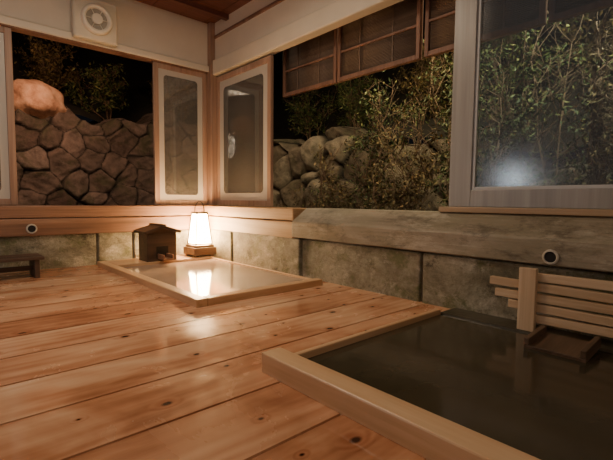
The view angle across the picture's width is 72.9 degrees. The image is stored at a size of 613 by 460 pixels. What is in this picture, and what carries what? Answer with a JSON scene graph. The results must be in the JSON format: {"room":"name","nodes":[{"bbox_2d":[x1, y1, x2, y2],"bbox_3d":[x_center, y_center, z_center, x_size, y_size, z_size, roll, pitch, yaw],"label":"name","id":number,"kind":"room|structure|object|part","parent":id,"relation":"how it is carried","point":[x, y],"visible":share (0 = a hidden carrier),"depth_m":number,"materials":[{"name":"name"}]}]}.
{"room":"spa","nodes":[
{"label":"spa","id":0,"kind":"room"},
{"bbox_2d":[0,0,208,272],"bbox_3d":[-2.743,-0.953,3.497,4.270,2.740,0.155,-3,5,-42],"label":"wall","id":1,"kind":"structure","parent":0,"point":[144,30],"depth_m":4.17,"materials":[{"name":"beige paint"}]},
{"bbox_2d":[0,25,17,204],"bbox_3d":[-2.878,-0.971,3.384,0.820,1.530,0.035,-3,5,-42],"label":"window","id":2,"kind":"structure","parent":1,"relation":"in","point":[9,191],"depth_m":3.62,"materials":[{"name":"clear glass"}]},
{"bbox_2d":[26,224,36,233],"bbox_3d":[-2.441,-0.011,3.688,0.086,0.086,0.013,-3,5,-42],"label":"pipe","id":3,"kind":"object","parent":1,"relation":"attached to","point":[31,228],"visible":1,"depth_m":3.69,"materials":[{"name":"metal"}]},
{"bbox_2d":[71,0,117,46],"bbox_3d":[-1.995,-1.988,3.928,0.390,0.390,0.135,-3,5,-42],"label":"fan","id":4,"kind":"object","parent":1,"relation":"attached to","point":[95,21],"visible":1,"depth_m":3.89,"materials":[{"name":"beige plastic"}]},
{"bbox_2d":[86,8,106,29],"bbox_3d":[-1.963,-1.980,3.893,0.196,0.174,0.029,-3,5,-42],"label":"grille","id":5,"kind":"object","parent":4,"relation":"attached to","point":[96,18],"depth_m":3.89,"materials":[{"name":"beige plastic"}]},
{"bbox_2d":[0,215,191,236],"bbox_3d":[-2.790,-0.013,3.507,4.140,0.153,0.185,-3,5,-42],"label":"trim","id":6,"kind":"structure","parent":1,"relation":"attached to","point":[9,227],"depth_m":3.98,"materials":[{"name":"brown wood"}]},
{"bbox_2d":[0,205,202,218],"bbox_3d":[-2.801,-0.152,3.511,4.140,0.110,0.190,-3,5,-42],"label":"trim","id":7,"kind":"structure","parent":1,"relation":"attached to","point":[6,211],"depth_m":4.04,"materials":[{"name":"brown wood"}]},
{"bbox_2d":[0,23,207,73],"bbox_3d":[-2.760,-1.749,3.446,4.240,0.015,0.115,-3,5,-42],"label":"trim","id":8,"kind":"structure","parent":1,"relation":"attached to","point":[13,28],"depth_m":3.99,"materials":[{"name":"brown wood"}]},
{"bbox_2d":[152,61,206,204],"bbox_3d":[-1.417,-1.049,4.695,0.630,1.530,0.035,-3,5,-42],"label":"window","id":9,"kind":"structure","parent":1,"relation":"in","point":[159,70],"depth_m":4.61,"materials":[{"name":"clear glass"}]},
{"bbox_2d":[0,106,228,218],"bbox_3d":[-3.574,-0.776,5.354,5.304,2.033,1.445,-3,5,-42],"label":"stone wall","id":10,"kind":"structure","parent":0,"point":[62,158],"depth_m":5.46,"materials":[{"name":"brown stone"}]},
{"bbox_2d":[13,79,65,118],"bbox_3d":[-3.310,-1.594,5.080,0.686,0.493,0.455,-3,5,-42],"label":"boulder","id":11,"kind":"object","parent":10,"relation":"on","point":[36,98],"visible":0.64,"depth_m":4.94,"materials":[{"name":"brown stone"}]},
{"bbox_2d":[135,0,251,23],"bbox_3d":[-0.562,-2.102,1.094,4.397,0.070,6.500,-3,5,-42],"label":"ceiling","id":12,"kind":"structure","parent":0,"point":[205,11],"depth_m":4.37,"materials":[{"name":"brown wood"}]},
{"bbox_2d":[0,265,449,459],"bbox_3d":[-0.597,0.581,1.219,4.300,0.040,6.409,-3,5,-42],"label":"floor","id":13,"kind":"structure","parent":0,"point":[97,363],"depth_m":1.56,"materials":[{"name":"brown wood"}]},
{"bbox_2d":[0,253,44,277],"bbox_3d":[-2.399,0.304,3.390,0.400,0.175,0.300,-3,5,-42],"label":"stool","id":14,"kind":"object","parent":13,"relation":"on","point":[34,259],"visible":1,"depth_m":3.39,"materials":[{"name":"brown wood"}]},
{"bbox_3d":[-2.291,0.311,3.494,0.036,0.148,0.270,-3,5,-42],"label":"leg","id":15,"kind":"part","parent":14,"relation":"part of","materials":[{"name":"brown wood"}]},
{"bbox_2d":[97,254,321,307],"bbox_3d":[-0.950,0.675,3.626,1.060,0.670,2.030,-3,5,-42],"label":"bath","id":16,"kind":"object","parent":13,"relation":"in","point":[204,280],"visible":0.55,"depth_m":3.29,"materials":[{"name":"wood"}]},
{"bbox_2d":[133,223,180,261],"bbox_3d":[-1.451,0.122,4.106,0.368,0.365,0.415,-3,5,-42],"label":"hut","id":17,"kind":"object","parent":16,"relation":"on","point":[157,242],"visible":1,"depth_m":4.05,"materials":[{"name":"brown wood"}]},
{"bbox_2d":[183,201,215,256],"bbox_3d":[-1.155,-0.017,4.487,0.260,0.595,0.260,-3,5,-42],"label":"paper lantern","id":18,"kind":"object","parent":16,"relation":"on","point":[199,243],"visible":0.98,"depth_m":4.43,"materials":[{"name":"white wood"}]},
{"bbox_3d":[-1.155,-0.022,4.486,0.202,0.356,0.202,-3,5,-42],"label":"frame","id":19,"kind":"part","parent":18,"relation":"part of","materials":[{"name":"white paper"}]},
{"bbox_3d":[-1.155,-0.014,4.487,0.176,0.320,0.176,-3,5,-42],"label":"lamp shade","id":20,"kind":"part","parent":18,"relation":"part of","materials":[{"name":"beige paper"}]},
{"bbox_2d":[262,309,612,459],"bbox_3d":[0.959,0.844,1.281,1.255,0.695,2.000,-3,5,-42],"label":"bath","id":21,"kind":"object","parent":13,"relation":"in","point":[438,386],"visible":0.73,"depth_m":1.41,"materials":[{"name":"wood"}]},
{"bbox_2d":[524,325,600,362],"bbox_3d":[1.135,0.500,1.844,0.222,0.065,0.240,-3,5,-42],"label":"trough","id":22,"kind":"object","parent":21,"relation":"on","point":[540,340],"visible":1,"depth_m":1.83,"materials":[{"name":"brown wood"}]},
{"bbox_2d":[210,0,612,340],"bbox_3d":[0.944,-0.572,2.572,0.271,3.300,6.500,-3,5,-42],"label":"wall","id":23,"kind":"structure","parent":0,"point":[259,29],"depth_m":3.25,"materials":[{"name":"beige paint"}]},
{"bbox_2d":[207,22,218,205],"bbox_3d":[-1.109,-1.335,4.893,0.105,2.100,0.125,-3,5,-42],"label":"trim","id":24,"kind":"structure","parent":23,"relation":"attached to","point":[211,79],"depth_m":4.85,"materials":[{"name":"brown wood"}]},
{"bbox_2d":[216,55,273,206],"bbox_3d":[-0.691,-1.003,4.496,0.035,1.480,1.050,-3,5,-42],"label":"window","id":25,"kind":"structure","parent":23,"relation":"in","point":[245,94],"depth_m":4.44,"materials":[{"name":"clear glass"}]},
{"bbox_3d":[-0.691,-1.003,4.496,0.006,1.360,0.930,-3,5,-42],"label":"glass pane","id":26,"kind":"part","parent":25,"relation":"part of","materials":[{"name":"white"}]},
{"bbox_2d":[207,215,294,237],"bbox_3d":[-0.618,-0.054,4.374,0.270,0.150,1.800,-3,5,-42],"label":"trim","id":27,"kind":"structure","parent":23,"relation":"attached to","point":[270,227],"depth_m":4.07,"materials":[{"name":"beige wood"}]},
{"bbox_2d":[199,205,305,220],"bbox_3d":[-0.611,-0.192,4.383,0.275,0.110,1.780,-3,5,-42],"label":"trim","id":28,"kind":"structure","parent":23,"relation":"attached to","point":[275,213],"depth_m":4.05,"materials":[{"name":"beige wood"}]},
{"bbox_2d":[283,28,338,97],"bbox_3d":[0.024,-1.599,3.949,0.040,0.540,0.750,-3,5,-42],"label":"blind","id":29,"kind":"object","parent":23,"relation":"attached to","point":[326,44],"visible":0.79,"depth_m":3.92,"materials":[{"name":"brown wood"}]},
{"bbox_2d":[337,0,423,82],"bbox_3d":[0.566,-1.552,3.348,0.040,0.540,0.830,-3,5,-42],"label":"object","id":30,"kind":"object","parent":23,"relation":"attached to","point":[407,14],"visible":0.9,"depth_m":3.30,"materials":[{"name":"brown wood"}]},
{"bbox_2d":[292,208,612,272],"bbox_3d":[1.524,0.064,1.992,0.314,0.253,4.600,-3,5,-42],"label":"wooden beam","id":31,"kind":"structure","parent":23,"relation":"attached to","point":[580,242],"depth_m":2.42,"materials":[{"name":"wood"}]},
{"bbox_2d":[424,0,547,57],"bbox_3d":[1.138,-1.502,2.714,0.040,0.540,0.800,-3,5,-42],"label":"blind","id":32,"kind":"object","parent":23,"relation":"attached to","point":[445,20],"visible":0.76,"depth_m":2.67,"materials":[{"name":"brown wood"}]},
{"bbox_2d":[439,207,612,216],"bbox_3d":[2.041,-0.040,1.499,0.135,0.034,3.380,-3,5,-42],"label":"trim","id":33,"kind":"structure","parent":23,"relation":"attached to","point":[537,211],"depth_m":2.28,"materials":[{"name":"wood"}]},
{"bbox_2d":[441,308,612,353],"bbox_3d":[1.497,0.837,1.755,0.171,0.614,1.985,-3,5,-42],"label":"trim","id":34,"kind":"structure","parent":23,"relation":"attached to","point":[606,345],"depth_m":2.19,"materials":[{"name":"wood"}]},
{"bbox_2d":[490,267,612,337],"bbox_3d":[1.366,0.367,1.805,0.062,0.315,1.150,-3,5,-42],"label":"slatted screen","id":35,"kind":"object","parent":34,"relation":"on","point":[526,298],"visible":0.94,"depth_m":1.99,"materials":[{"name":"brown wood"}]},
{"bbox_2d":[449,0,612,208],"bbox_3d":[1.461,-0.841,2.093,0.060,1.467,1.530,-3,5,-42],"label":"window","id":36,"kind":"structure","parent":23,"relation":"in","point":[463,192],"depth_m":2.55,"materials":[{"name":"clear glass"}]},
{"bbox_2d":[542,249,558,264],"bbox_3d":[1.226,0.137,2.086,0.013,0.078,0.078,-3,5,-42],"label":"pipe","id":37,"kind":"object","parent":23,"relation":"attached to","point":[551,257],"visible":1,"depth_m":2.08,"materials":[{"name":"metal"}]},
{"bbox_2d":[548,0,612,23],"bbox_3d":[1.689,-1.454,2.103,0.040,0.540,0.810,-3,5,-42],"label":"blind","id":38,"kind":"object","parent":23,"relation":"attached to","point":[555,14],"visible":1,"depth_m":2.33,"materials":[{"name":"brown wood"}]},
{"label":"outside","id":39,"kind":"structure","parent":0,"visible":0},
{"bbox_3d":[-0.351,0.311,6.397,15.000,0.180,17.000,-3,5,-42],"label":"ground","id":40,"kind":"structure","parent":39,"visible":0},
{"bbox_2d":[274,186,315,207],"bbox_3d":[-0.052,-0.152,5.245,0.636,0.878,0.517,-3,5,-42],"label":"shrub","id":41,"kind":"object","parent":40,"relation":"on","point":[298,189],"visible":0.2,"depth_m":5.18,"materials":[{"name":"green plant"}]},
{"bbox_2d":[302,170,356,207],"bbox_3d":[0.275,-0.208,4.933,0.653,1.036,0.653,3,5,33],"label":"shrub","id":42,"kind":"object","parent":40,"relation":"on","point":[317,190],"visible":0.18,"depth_m":4.92,"materials":[{"name":"green plant"}]},
{"bbox_2d":[309,135,374,208],"bbox_3d":[0.407,-0.329,4.534,0.753,1.338,0.727,-3,5,-42],"label":"shrub","id":43,"kind":"object","parent":40,"relation":"on","point":[324,174],"visible":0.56,"depth_m":4.43,"materials":[{"name":"green plant"}]},
{"bbox_2d":[343,71,429,209],"bbox_3d":[0.812,-0.575,4.251,0.885,1.876,0.886,-3,5,-42],"label":"shrub","id":44,"kind":"object","parent":40,"relation":"on","point":[377,110],"visible":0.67,"depth_m":4.04,"materials":[{"name":"green plant"}]},
{"bbox_2d":[362,101,450,210],"bbox_3d":[0.879,-0.356,3.738,0.764,1.512,0.731,1,4,13],"label":"shrub","id":45,"kind":"object","parent":40,"relation":"on","point":[423,176],"visible":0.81,"depth_m":3.69,"materials":[{"name":"green plant"}]},
{"bbox_2d":[256,126,612,210],"bbox_3d":[1.716,-0.573,5.359,2.257,1.728,6.200,-3,5,-42],"label":"stone wall","id":46,"kind":"structure","parent":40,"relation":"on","point":[293,160],"depth_m":5.51,"materials":[{"name":"stone"}]},
{"bbox_2d":[417,39,531,206],"bbox_3d":[1.432,-0.738,3.675,0.901,2.291,0.927,-3,5,-42],"label":"shrub","id":47,"kind":"object","parent":40,"relation":"on","point":[491,91],"visible":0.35,"depth_m":3.51,"materials":[{"name":"green plant"}]},
{"bbox_2d":[437,75,543,209],"bbox_3d":[1.387,-0.353,3.217,0.734,1.588,0.674,2,4,16],"label":"shrub","id":48,"kind":"object","parent":40,"relation":"on","point":[524,131],"visible":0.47,"depth_m":3.20,"materials":[{"name":"green plant"}]},
{"bbox_2d":[507,5,612,185],"bbox_3d":[2.001,-0.930,3.094,0.867,2.768,0.907,-3,5,-42],"label":"shrub","id":49,"kind":"object","parent":40,"relation":"on","point":[522,98],"visible":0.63,"depth_m":3.23,"materials":[{"name":"green plant"}]},
{"bbox_2d":[570,6,612,184],"bbox_3d":[2.022,-0.511,2.524,0.715,2.012,0.796,-3,5,-42],"label":"shrub","id":50,"kind":"object","parent":40,"relation":"on","point":[595,142],"visible":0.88,"depth_m":2.58,"materials":[{"name":"green plant"}]},
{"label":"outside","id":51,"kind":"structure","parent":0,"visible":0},
{"bbox_2d":[11,31,197,123],"bbox_3d":[-5.194,-3.196,6.340,8.000,3.691,4.000,-3,5,-42],"label":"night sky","id":52,"kind":"structure","parent":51,"point":[137,74],"depth_m":6.77,"materials":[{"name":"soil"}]},
{"bbox_2d":[12,35,83,100],"bbox_3d":[-3.520,-2.267,5.769,0.921,1.059,0.932,-3,5,-42],"label":"shrub","id":53,"kind":"object","parent":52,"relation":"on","point":[46,72],"visible":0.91,"depth_m":5.69,"materials":[{"name":"green plant"}]},
{"bbox_2d":[60,62,129,119],"bbox_3d":[-2.953,-1.942,5.842,0.850,0.870,0.979,-3,5,-42],"label":"shrub","id":54,"kind":"object","parent":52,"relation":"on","point":[110,95],"visible":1,"depth_m":5.79,"materials":[{"name":"green plant"}]},
{"bbox_2d":[147,75,196,122],"bbox_3d":[-2.179,-2.156,6.819,0.879,1.018,1.030,-1,4,-17],"label":"shrub","id":55,"kind":"object","parent":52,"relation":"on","point":[182,95],"visible":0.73,"depth_m":6.75,"materials":[{"name":"green plant"}]},
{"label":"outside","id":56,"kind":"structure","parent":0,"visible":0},
{"bbox_2d":[273,0,612,151],"bbox_3d":[1.840,-3.353,7.410,4.000,4.691,12.000,-3,5,-42],"label":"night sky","id":57,"kind":"structure","parent":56,"point":[281,130],"depth_m":5.22,"materials":[{"name":"soil"}]},
{"bbox_2d":[281,78,348,138],"bbox_3d":[0.183,-2.022,6.885,1.127,1.384,1.032,2,4,23],"label":"shrub","id":58,"kind":"object","parent":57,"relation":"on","point":[296,107],"visible":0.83,"depth_m":6.73,"materials":[{"name":"green plant"}]},
{"bbox_2d":[329,66,382,127],"bbox_3d":[0.725,-1.879,6.152,0.777,1.213,1.049,1,4,13],"label":"shrub","id":59,"kind":"object","parent":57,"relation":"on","point":[352,98],"visible":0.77,"depth_m":6.07,"materials":[{"name":"green plant"}]},
{"bbox_2d":[393,30,453,125],"bbox_3d":[1.480,-1.904,5.274,0.866,1.398,1.108,-3,5,-42],"label":"shrub","id":60,"kind":"object","parent":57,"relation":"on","point":[425,93],"visible":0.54,"depth_m":5.20,"materials":[{"name":"green plant"}]},
{"bbox_2d":[443,8,553,121],"bbox_3d":[2.110,-1.936,4.564,1.019,1.571,1.067,-3,5,-42],"label":"shrub","id":61,"kind":"object","parent":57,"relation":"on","point":[510,40],"visible":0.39,"depth_m":4.51,"materials":[{"name":"green plant"}]},
{"bbox_2d":[548,0,612,111],"bbox_3d":[2.825,-1.780,3.804,0.861,1.382,1.195,-1,4,-21],"label":"shrub","id":62,"kind":"object","parent":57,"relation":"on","point":[586,39],"visible":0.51,"depth_m":3.95,"materials":[{"name":"green plant"}]}
]}

